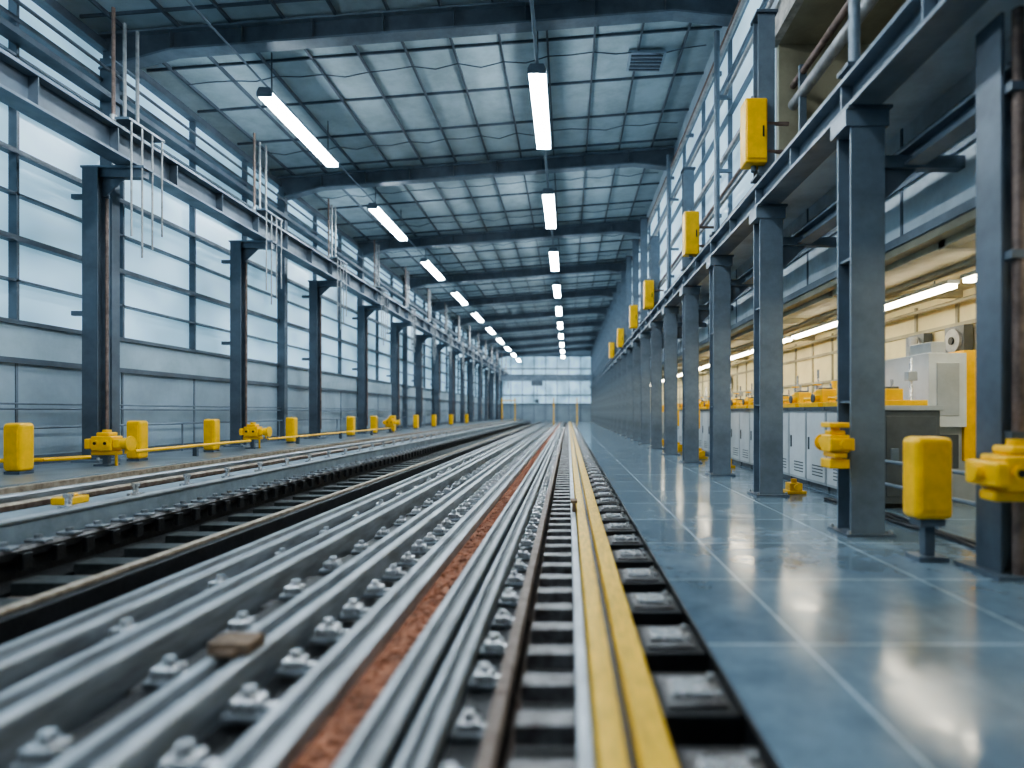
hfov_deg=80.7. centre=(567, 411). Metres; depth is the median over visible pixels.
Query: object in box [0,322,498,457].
wall
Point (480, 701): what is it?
base plate
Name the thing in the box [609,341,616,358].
wall control box
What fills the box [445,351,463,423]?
steel column
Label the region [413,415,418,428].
box
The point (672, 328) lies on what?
steel column
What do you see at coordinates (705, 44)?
cables
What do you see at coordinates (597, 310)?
roof beam
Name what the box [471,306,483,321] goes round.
fluorescent light
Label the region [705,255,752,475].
steel column
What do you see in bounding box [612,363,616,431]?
steel column
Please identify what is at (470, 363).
steel column
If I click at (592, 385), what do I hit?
steel column
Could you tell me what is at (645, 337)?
steel column
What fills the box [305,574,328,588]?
base plate
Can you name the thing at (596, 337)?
post
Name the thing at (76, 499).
block
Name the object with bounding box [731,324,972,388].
fans
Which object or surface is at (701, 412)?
cabinet
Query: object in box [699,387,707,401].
pump
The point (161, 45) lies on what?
steel frame
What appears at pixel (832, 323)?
strip light
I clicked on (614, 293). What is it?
post
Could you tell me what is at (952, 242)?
ceiling
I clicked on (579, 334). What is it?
roof beam
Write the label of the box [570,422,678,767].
rail
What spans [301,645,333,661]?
base plate
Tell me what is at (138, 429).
box
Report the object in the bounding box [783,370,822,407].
pump
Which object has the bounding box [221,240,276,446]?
steel column
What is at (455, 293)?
fluorescent light
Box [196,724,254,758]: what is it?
base plate
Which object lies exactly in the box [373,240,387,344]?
cluster
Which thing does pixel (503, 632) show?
base plate
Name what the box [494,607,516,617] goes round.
base plate
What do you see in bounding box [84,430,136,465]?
valve actuator
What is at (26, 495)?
steel rail
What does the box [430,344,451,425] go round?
steel column
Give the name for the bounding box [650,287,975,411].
wall
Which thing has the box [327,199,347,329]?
cluster
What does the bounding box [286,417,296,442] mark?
box
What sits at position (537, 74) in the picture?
fluorescent light
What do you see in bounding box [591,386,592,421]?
steel column
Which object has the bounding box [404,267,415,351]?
cluster
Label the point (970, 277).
strip light
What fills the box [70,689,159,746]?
base plate
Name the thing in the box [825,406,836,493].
cabinet
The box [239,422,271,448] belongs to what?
valve actuator
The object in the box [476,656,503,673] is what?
base plate
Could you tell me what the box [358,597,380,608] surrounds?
base plate
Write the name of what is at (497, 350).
cluster
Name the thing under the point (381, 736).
steel rail
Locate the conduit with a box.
[186,0,562,356]
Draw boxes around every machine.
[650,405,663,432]
[831,381,836,401]
[885,337,975,501]
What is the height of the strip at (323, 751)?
0.265 m
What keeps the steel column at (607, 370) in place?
on the floor
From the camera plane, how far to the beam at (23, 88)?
10.99 m
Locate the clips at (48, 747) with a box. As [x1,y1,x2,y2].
[8,428,542,767]
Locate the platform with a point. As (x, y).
(61, 470)
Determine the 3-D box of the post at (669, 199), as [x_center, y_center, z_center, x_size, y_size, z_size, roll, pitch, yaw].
[2.925,-5.312,16.950,0.410,3.883,0.240,0,0,0]
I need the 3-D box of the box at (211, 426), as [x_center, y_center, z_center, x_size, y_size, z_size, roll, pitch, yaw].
[-7.600,0.500,12.795,0.246,0.700,0.250,0,0,0]
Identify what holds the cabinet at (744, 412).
on the floor
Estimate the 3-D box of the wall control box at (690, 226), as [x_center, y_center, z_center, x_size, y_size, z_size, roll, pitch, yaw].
[2.810,-3.820,12.885,0.660,1.080,0.310,0,0,0]
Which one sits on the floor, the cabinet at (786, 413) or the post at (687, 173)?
the cabinet at (786, 413)
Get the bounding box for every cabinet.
[678,410,681,443]
[699,409,702,449]
[701,409,708,454]
[708,409,708,450]
[731,408,741,464]
[739,408,751,467]
[749,408,752,467]
[783,407,791,479]
[788,407,809,484]
[805,407,829,490]
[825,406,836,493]
[885,406,943,507]
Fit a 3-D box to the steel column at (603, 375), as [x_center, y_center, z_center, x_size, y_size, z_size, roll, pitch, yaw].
[3.283,-0.875,47.200,1.235,4.150,0.440,0,0,0]
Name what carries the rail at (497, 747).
on the sleeper at (545, 723)
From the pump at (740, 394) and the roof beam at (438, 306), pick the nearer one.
the pump at (740, 394)
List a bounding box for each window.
[0,0,494,399]
[500,357,590,402]
[626,0,768,340]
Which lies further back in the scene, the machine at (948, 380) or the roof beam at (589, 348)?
the roof beam at (589, 348)
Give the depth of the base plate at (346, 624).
3.79 m
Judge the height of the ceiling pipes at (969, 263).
0.070 m
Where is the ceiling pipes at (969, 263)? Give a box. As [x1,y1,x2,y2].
[650,256,975,388]
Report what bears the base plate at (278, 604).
on the floor
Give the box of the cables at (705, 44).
[187,44,705,327]
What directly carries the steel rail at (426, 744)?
on the floor
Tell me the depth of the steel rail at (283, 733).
2.86 m
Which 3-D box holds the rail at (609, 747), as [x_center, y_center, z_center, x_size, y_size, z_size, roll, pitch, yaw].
[0.152,1.299,34.950,0.105,0.242,79.800,0,0,0]
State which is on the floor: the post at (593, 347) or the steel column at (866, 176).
the steel column at (866, 176)
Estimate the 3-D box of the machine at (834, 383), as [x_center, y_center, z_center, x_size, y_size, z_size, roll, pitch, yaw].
[5.400,0.150,11.500,1.000,2.100,2.000,0,0,0]
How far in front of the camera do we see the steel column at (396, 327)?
27.96 m
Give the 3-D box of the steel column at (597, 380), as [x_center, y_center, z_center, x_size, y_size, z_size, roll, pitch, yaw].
[3.283,-0.875,55.450,1.235,4.150,0.440,0,0,0]
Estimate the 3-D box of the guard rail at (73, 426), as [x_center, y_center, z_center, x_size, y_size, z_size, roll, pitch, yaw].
[-8.450,0.540,34.950,0.044,0.619,79.800,0,0,0]
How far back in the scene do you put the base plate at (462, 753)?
2.32 m
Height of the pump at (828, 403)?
0.638 m
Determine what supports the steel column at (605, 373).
on the floor
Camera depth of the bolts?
8.99 m
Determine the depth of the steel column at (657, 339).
19.55 m
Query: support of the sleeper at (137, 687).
on the floor
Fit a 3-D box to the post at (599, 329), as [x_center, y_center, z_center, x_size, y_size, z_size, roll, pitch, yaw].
[2.840,-5.301,52.700,0.300,3.861,0.320,0,0,0]
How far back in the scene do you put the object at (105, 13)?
15.60 m
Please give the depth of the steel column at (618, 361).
33.30 m
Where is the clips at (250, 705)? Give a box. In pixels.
[157,426,551,767]
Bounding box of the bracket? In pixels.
[821,422,849,468]
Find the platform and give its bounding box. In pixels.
[0,419,511,487]
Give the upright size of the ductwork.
1.450 m
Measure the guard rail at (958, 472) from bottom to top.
0.642 m
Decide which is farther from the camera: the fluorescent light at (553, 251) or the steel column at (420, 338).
the steel column at (420, 338)
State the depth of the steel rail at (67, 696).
3.18 m
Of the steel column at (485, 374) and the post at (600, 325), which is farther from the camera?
the steel column at (485, 374)
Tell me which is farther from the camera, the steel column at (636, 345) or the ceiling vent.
the steel column at (636, 345)
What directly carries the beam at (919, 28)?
on the steel column at (591, 386)
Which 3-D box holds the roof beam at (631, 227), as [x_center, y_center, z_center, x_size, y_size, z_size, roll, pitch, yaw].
[-2.725,-3.501,24.560,11.750,8.703,0.320,0,0,0]
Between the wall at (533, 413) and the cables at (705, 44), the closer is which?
the cables at (705, 44)
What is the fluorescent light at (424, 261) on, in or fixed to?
hanging from the ceiling at (646, 94)
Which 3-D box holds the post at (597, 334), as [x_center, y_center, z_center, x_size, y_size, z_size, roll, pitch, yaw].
[2.840,-5.301,55.450,0.300,3.861,0.320,0,0,0]
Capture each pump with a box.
[677,442,681,450]
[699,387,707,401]
[699,397,706,408]
[699,448,707,458]
[700,396,708,408]
[731,383,752,408]
[732,386,742,405]
[736,392,752,408]
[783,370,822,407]
[783,376,801,403]
[783,478,806,493]
[799,384,835,406]
[822,396,836,406]
[885,358,927,405]
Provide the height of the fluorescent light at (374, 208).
1.026 m
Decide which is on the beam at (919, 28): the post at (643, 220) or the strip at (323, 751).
the post at (643, 220)
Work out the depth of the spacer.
3.01 m
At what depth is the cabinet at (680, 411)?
20.74 m
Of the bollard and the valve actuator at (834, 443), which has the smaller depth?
the bollard
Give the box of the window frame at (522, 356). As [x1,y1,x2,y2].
[499,355,590,421]
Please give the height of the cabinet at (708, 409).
1.280 m
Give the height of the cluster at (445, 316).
4.050 m
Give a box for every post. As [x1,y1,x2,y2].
[592,347,593,381]
[594,344,594,379]
[595,341,595,378]
[596,337,596,376]
[597,334,598,375]
[599,329,600,373]
[600,325,602,371]
[602,320,604,368]
[604,314,606,366]
[607,308,609,363]
[609,300,612,359]
[612,292,616,355]
[616,282,620,351]
[620,270,625,341]
[625,256,631,339]
[632,239,639,331]
[639,217,647,322]
[649,236,659,306]
[664,154,678,293]
[680,167,695,270]
[709,30,731,236]
[750,9,777,183]
[837,0,859,78]
[953,6,1023,580]
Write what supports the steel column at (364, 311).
on the platform
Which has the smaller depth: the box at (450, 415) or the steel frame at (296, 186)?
the steel frame at (296, 186)
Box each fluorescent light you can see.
[256,52,338,167]
[367,187,407,240]
[420,248,444,279]
[451,290,467,304]
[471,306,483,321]
[485,326,494,333]
[527,31,550,149]
[542,174,555,228]
[549,247,558,270]
[553,271,560,297]
[555,304,561,315]
[557,320,562,328]
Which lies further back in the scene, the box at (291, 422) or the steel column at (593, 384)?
the steel column at (593, 384)
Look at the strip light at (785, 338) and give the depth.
13.47 m
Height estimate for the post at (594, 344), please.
3.861 m
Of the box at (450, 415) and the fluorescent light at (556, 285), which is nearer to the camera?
the fluorescent light at (556, 285)
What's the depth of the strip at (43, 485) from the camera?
9.57 m
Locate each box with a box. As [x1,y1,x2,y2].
[3,423,33,474]
[127,421,147,460]
[204,419,219,451]
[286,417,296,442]
[346,416,354,435]
[370,416,377,433]
[389,415,395,431]
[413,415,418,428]
[431,415,435,426]
[449,414,452,424]
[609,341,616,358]
[617,327,625,348]
[629,303,640,330]
[643,278,663,311]
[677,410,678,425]
[682,209,713,259]
[740,95,788,172]
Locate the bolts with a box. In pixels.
[57,420,516,508]
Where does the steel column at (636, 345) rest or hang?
on the floor
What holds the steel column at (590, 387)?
on the floor
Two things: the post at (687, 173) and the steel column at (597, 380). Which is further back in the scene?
the steel column at (597, 380)
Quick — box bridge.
[500,374,592,402]
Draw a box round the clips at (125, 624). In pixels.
[100,427,535,642]
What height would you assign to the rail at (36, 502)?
0.270 m
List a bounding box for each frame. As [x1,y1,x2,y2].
[98,0,739,457]
[276,146,674,440]
[501,398,576,424]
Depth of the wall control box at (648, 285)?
19.34 m
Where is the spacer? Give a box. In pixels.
[570,425,636,767]
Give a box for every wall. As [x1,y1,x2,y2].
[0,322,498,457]
[503,351,591,423]
[620,0,1023,370]
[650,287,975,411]
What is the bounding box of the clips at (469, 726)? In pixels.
[442,427,563,767]
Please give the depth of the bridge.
66.00 m
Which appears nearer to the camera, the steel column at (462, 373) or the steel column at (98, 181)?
the steel column at (98, 181)
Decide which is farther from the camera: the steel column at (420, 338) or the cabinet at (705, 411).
the steel column at (420, 338)
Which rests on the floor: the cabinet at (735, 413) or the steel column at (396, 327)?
the cabinet at (735, 413)
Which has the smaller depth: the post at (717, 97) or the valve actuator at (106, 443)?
the valve actuator at (106, 443)
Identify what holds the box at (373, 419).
on the platform
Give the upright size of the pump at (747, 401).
0.621 m
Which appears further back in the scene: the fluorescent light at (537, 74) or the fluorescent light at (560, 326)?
the fluorescent light at (560, 326)
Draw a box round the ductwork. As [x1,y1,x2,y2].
[788,0,878,131]
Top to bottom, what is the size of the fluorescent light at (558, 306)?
1.034 m
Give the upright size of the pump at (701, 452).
0.270 m
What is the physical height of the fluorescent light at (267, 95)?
1.026 m
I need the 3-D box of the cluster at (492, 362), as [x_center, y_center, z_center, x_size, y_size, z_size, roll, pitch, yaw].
[-7.385,-4.645,59.250,0.330,4.050,0.900,0,0,0]
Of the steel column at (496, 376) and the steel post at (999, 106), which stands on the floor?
the steel post at (999, 106)
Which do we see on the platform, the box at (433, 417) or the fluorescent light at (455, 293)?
the box at (433, 417)
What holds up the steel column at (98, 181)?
on the platform
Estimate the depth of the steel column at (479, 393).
54.66 m
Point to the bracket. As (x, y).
(832, 463)
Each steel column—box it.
[71,165,152,462]
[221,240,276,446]
[302,280,343,438]
[352,305,385,433]
[386,322,414,429]
[411,334,435,427]
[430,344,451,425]
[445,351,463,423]
[457,357,473,422]
[467,362,480,421]
[475,366,487,420]
[482,369,494,420]
[489,372,498,419]
[494,375,498,419]
[499,381,502,418]
[590,387,591,421]
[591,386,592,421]
[592,385,593,422]
[593,384,594,422]
[594,383,595,423]
[595,381,597,423]
[597,380,598,424]
[598,378,600,425]
[600,376,602,425]
[602,374,604,426]
[604,372,606,427]
[606,369,609,428]
[609,366,612,430]
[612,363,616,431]
[616,359,620,433]
[620,354,625,435]
[625,348,650,437]
[631,341,640,440]
[639,332,650,443]
[648,321,681,448]
[661,306,706,454]
[679,286,732,463]
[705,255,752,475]
[747,204,836,496]
[827,104,964,537]
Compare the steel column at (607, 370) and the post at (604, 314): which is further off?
the post at (604, 314)
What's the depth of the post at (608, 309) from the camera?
41.58 m
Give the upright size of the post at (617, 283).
3.861 m
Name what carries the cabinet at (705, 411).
on the floor
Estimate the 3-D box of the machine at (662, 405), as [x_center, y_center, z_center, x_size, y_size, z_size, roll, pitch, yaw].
[5.390,0.150,35.000,1.020,2.100,2.000,0,0,0]
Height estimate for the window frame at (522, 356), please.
8.280 m
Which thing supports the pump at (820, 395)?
on the cabinet at (816, 474)
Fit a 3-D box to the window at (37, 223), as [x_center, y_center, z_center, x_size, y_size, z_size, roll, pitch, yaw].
[-8.720,-4.100,35.000,0.040,5.400,80.000,0,0,0]
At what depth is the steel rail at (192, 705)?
2.80 m
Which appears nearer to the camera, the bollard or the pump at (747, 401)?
the bollard
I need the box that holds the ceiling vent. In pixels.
[626,50,665,70]
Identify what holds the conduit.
attached to the fluorescent light
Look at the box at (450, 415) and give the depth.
38.88 m
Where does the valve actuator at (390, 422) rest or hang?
on the platform
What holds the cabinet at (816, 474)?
on the floor
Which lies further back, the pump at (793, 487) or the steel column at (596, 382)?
the steel column at (596, 382)
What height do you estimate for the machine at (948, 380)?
2.300 m
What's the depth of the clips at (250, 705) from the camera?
3.34 m
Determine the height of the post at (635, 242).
3.861 m
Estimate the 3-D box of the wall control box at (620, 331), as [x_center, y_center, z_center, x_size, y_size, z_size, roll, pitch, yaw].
[2.790,-3.700,29.985,0.660,1.080,0.310,0,0,0]
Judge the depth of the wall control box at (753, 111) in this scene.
8.44 m
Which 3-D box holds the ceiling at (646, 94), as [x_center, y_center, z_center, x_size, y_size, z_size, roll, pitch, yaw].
[-2.675,-7.504,35.000,12.250,1.043,80.000,0,0,0]
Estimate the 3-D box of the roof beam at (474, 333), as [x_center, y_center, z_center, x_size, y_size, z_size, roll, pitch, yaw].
[-2.725,-3.501,51.440,11.750,8.703,0.320,0,0,0]
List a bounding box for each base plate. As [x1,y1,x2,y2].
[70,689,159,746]
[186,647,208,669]
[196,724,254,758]
[253,600,290,622]
[258,676,301,700]
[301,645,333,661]
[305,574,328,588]
[334,619,358,628]
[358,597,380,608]
[440,740,481,767]
[457,690,494,721]
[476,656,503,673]
[487,627,510,642]
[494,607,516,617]
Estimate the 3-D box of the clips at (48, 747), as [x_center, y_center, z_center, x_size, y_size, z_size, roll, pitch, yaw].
[-1.865,1.217,22.951,0.211,0.127,43.033,0,0,0]
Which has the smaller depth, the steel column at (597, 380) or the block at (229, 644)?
the block at (229, 644)
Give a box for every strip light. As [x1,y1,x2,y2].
[731,348,752,359]
[751,335,791,351]
[790,318,836,338]
[885,280,959,310]
[960,270,975,282]
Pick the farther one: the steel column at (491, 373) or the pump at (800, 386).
the steel column at (491, 373)
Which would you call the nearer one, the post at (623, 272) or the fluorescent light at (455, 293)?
the post at (623, 272)
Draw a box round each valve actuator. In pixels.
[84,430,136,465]
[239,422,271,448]
[383,417,399,432]
[814,428,854,457]
[966,439,1023,501]
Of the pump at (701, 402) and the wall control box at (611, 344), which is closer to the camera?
the pump at (701, 402)
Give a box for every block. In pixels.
[51,493,88,504]
[207,632,264,657]
[570,498,576,511]
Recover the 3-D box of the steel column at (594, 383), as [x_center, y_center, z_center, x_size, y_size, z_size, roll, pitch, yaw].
[3.283,-0.875,60.950,1.235,4.150,0.440,0,0,0]
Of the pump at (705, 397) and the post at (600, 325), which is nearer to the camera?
the pump at (705, 397)
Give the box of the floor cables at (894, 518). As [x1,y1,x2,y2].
[824,497,975,549]
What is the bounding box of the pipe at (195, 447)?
[0,427,390,462]
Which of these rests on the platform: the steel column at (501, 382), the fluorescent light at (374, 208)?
the steel column at (501, 382)
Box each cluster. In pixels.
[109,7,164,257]
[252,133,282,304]
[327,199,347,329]
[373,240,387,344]
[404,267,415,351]
[427,288,436,323]
[444,303,451,368]
[458,314,464,370]
[468,326,474,374]
[477,333,482,380]
[485,338,489,382]
[491,344,494,384]
[497,350,499,383]
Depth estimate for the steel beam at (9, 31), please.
12.42 m
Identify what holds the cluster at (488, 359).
attached to the steel column at (479, 393)
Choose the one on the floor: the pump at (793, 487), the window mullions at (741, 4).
the pump at (793, 487)
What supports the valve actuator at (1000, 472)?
attached to the steel post at (999, 106)
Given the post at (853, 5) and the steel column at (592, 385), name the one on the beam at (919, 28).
the post at (853, 5)
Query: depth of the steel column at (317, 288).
19.06 m
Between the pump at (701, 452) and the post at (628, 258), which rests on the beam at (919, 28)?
the post at (628, 258)
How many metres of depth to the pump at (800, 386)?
11.45 m
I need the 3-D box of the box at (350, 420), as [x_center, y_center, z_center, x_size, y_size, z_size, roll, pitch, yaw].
[-7.600,0.500,20.995,0.246,0.700,0.250,0,0,0]
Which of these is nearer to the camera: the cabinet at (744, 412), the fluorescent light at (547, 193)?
the cabinet at (744, 412)
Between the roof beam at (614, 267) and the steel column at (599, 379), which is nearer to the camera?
the roof beam at (614, 267)
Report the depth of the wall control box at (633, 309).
23.84 m
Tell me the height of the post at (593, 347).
3.861 m
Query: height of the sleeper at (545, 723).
0.225 m
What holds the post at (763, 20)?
on the beam at (919, 28)
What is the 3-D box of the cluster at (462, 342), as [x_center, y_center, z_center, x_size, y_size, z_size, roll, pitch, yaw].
[-7.385,-4.645,41.450,0.330,4.050,0.900,0,0,0]
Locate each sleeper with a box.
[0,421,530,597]
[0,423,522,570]
[0,424,531,606]
[8,424,548,766]
[507,423,576,767]
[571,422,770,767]
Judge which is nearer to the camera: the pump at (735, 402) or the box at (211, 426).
the box at (211, 426)
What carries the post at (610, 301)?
on the beam at (919, 28)
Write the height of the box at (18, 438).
0.700 m
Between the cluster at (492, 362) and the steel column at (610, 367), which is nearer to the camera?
the steel column at (610, 367)
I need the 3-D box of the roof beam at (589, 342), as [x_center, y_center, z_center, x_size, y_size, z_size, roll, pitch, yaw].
[-2.725,-3.501,64.880,11.750,8.703,0.320,0,0,0]
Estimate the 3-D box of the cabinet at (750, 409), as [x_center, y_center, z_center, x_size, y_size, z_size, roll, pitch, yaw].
[4.255,0.560,12.470,0.770,1.280,0.740,0,0,0]
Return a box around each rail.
[0,414,493,450]
[0,419,519,503]
[0,419,522,512]
[0,421,547,691]
[0,421,550,767]
[0,422,541,645]
[46,421,555,767]
[212,421,559,767]
[332,422,562,767]
[392,422,563,767]
[475,422,565,767]
[568,422,594,767]
[569,421,628,767]
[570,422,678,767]
[885,459,975,529]
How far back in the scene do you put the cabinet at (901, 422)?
7.44 m
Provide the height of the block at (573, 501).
0.135 m
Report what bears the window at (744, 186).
in the wall at (924, 202)
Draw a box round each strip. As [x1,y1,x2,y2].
[0,419,516,494]
[290,422,560,767]
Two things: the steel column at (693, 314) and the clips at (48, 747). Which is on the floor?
the steel column at (693, 314)
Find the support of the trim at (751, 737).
attached to the floor
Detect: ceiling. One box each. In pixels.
[56,0,720,353]
[650,208,975,386]
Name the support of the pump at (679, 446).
on the floor
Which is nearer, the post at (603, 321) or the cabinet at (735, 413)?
the cabinet at (735, 413)
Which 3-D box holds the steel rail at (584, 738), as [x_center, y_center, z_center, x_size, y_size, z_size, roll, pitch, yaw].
[0.062,1.302,34.950,0.055,0.235,79.800,0,0,0]
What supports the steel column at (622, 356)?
on the floor
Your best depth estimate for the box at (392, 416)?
25.90 m
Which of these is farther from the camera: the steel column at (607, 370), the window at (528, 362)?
the window at (528, 362)
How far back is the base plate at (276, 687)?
2.91 m
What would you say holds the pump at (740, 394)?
on the cabinet
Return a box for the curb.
[0,420,528,545]
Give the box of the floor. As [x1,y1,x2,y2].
[574,422,1023,767]
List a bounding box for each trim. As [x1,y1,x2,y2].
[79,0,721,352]
[576,426,780,767]
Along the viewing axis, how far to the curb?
7.30 m
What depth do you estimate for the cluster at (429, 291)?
32.39 m
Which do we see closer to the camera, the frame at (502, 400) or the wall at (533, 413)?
the frame at (502, 400)
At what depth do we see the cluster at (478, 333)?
50.23 m
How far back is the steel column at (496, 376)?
68.01 m
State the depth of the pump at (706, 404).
17.20 m
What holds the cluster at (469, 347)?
attached to the steel column at (462, 373)
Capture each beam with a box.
[0,0,500,365]
[0,48,507,373]
[357,220,639,428]
[402,261,625,427]
[432,288,616,414]
[452,306,609,422]
[467,320,601,421]
[479,331,598,420]
[488,339,595,418]
[496,346,593,374]
[590,0,987,386]
[704,63,1010,308]
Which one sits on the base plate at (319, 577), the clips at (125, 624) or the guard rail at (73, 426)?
the clips at (125, 624)
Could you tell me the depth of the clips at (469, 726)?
3.31 m
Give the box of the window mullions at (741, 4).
[639,0,774,319]
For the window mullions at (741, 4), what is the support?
attached to the window at (744, 186)
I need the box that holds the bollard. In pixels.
[903,436,951,562]
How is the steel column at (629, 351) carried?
on the floor
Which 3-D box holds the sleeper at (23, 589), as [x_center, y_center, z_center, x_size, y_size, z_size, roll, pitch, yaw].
[-3.980,1.440,35.420,1.040,0.120,69.840,0,0,0]
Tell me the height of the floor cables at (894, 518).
0.031 m
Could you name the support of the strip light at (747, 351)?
hanging from the ceiling at (952, 242)
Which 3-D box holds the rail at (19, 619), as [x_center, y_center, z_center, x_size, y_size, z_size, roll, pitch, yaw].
[-3.380,1.345,34.950,0.160,0.310,79.800,0,0,0]
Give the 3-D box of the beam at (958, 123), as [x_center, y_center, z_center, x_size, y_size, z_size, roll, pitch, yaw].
[3.400,-2.510,35.000,0.200,0.180,80.000,0,0,0]
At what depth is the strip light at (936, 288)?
8.29 m
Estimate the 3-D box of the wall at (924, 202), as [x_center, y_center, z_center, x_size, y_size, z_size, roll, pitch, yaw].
[4.325,-4.951,35.000,2.350,6.003,80.000,0,0,0]
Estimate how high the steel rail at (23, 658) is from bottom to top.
0.360 m
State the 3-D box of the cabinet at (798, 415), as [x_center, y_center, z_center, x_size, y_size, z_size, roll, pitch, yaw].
[4.255,0.560,10.190,0.770,1.280,0.740,0,0,0]
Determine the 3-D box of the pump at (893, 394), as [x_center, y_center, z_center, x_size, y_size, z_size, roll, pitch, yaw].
[4.200,-0.387,7.900,0.600,0.615,0.800,0,0,0]
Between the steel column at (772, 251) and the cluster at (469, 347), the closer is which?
the steel column at (772, 251)
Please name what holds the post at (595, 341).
on the beam at (919, 28)
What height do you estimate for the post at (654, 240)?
2.370 m
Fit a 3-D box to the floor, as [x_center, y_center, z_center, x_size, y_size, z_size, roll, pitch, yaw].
[3.385,1.350,35.000,5.330,0.300,80.000,0,0,0]
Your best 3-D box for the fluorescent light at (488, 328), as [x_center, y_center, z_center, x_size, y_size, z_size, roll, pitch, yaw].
[-5.900,-6.643,45.600,0.300,1.026,3.400,0,0,0]

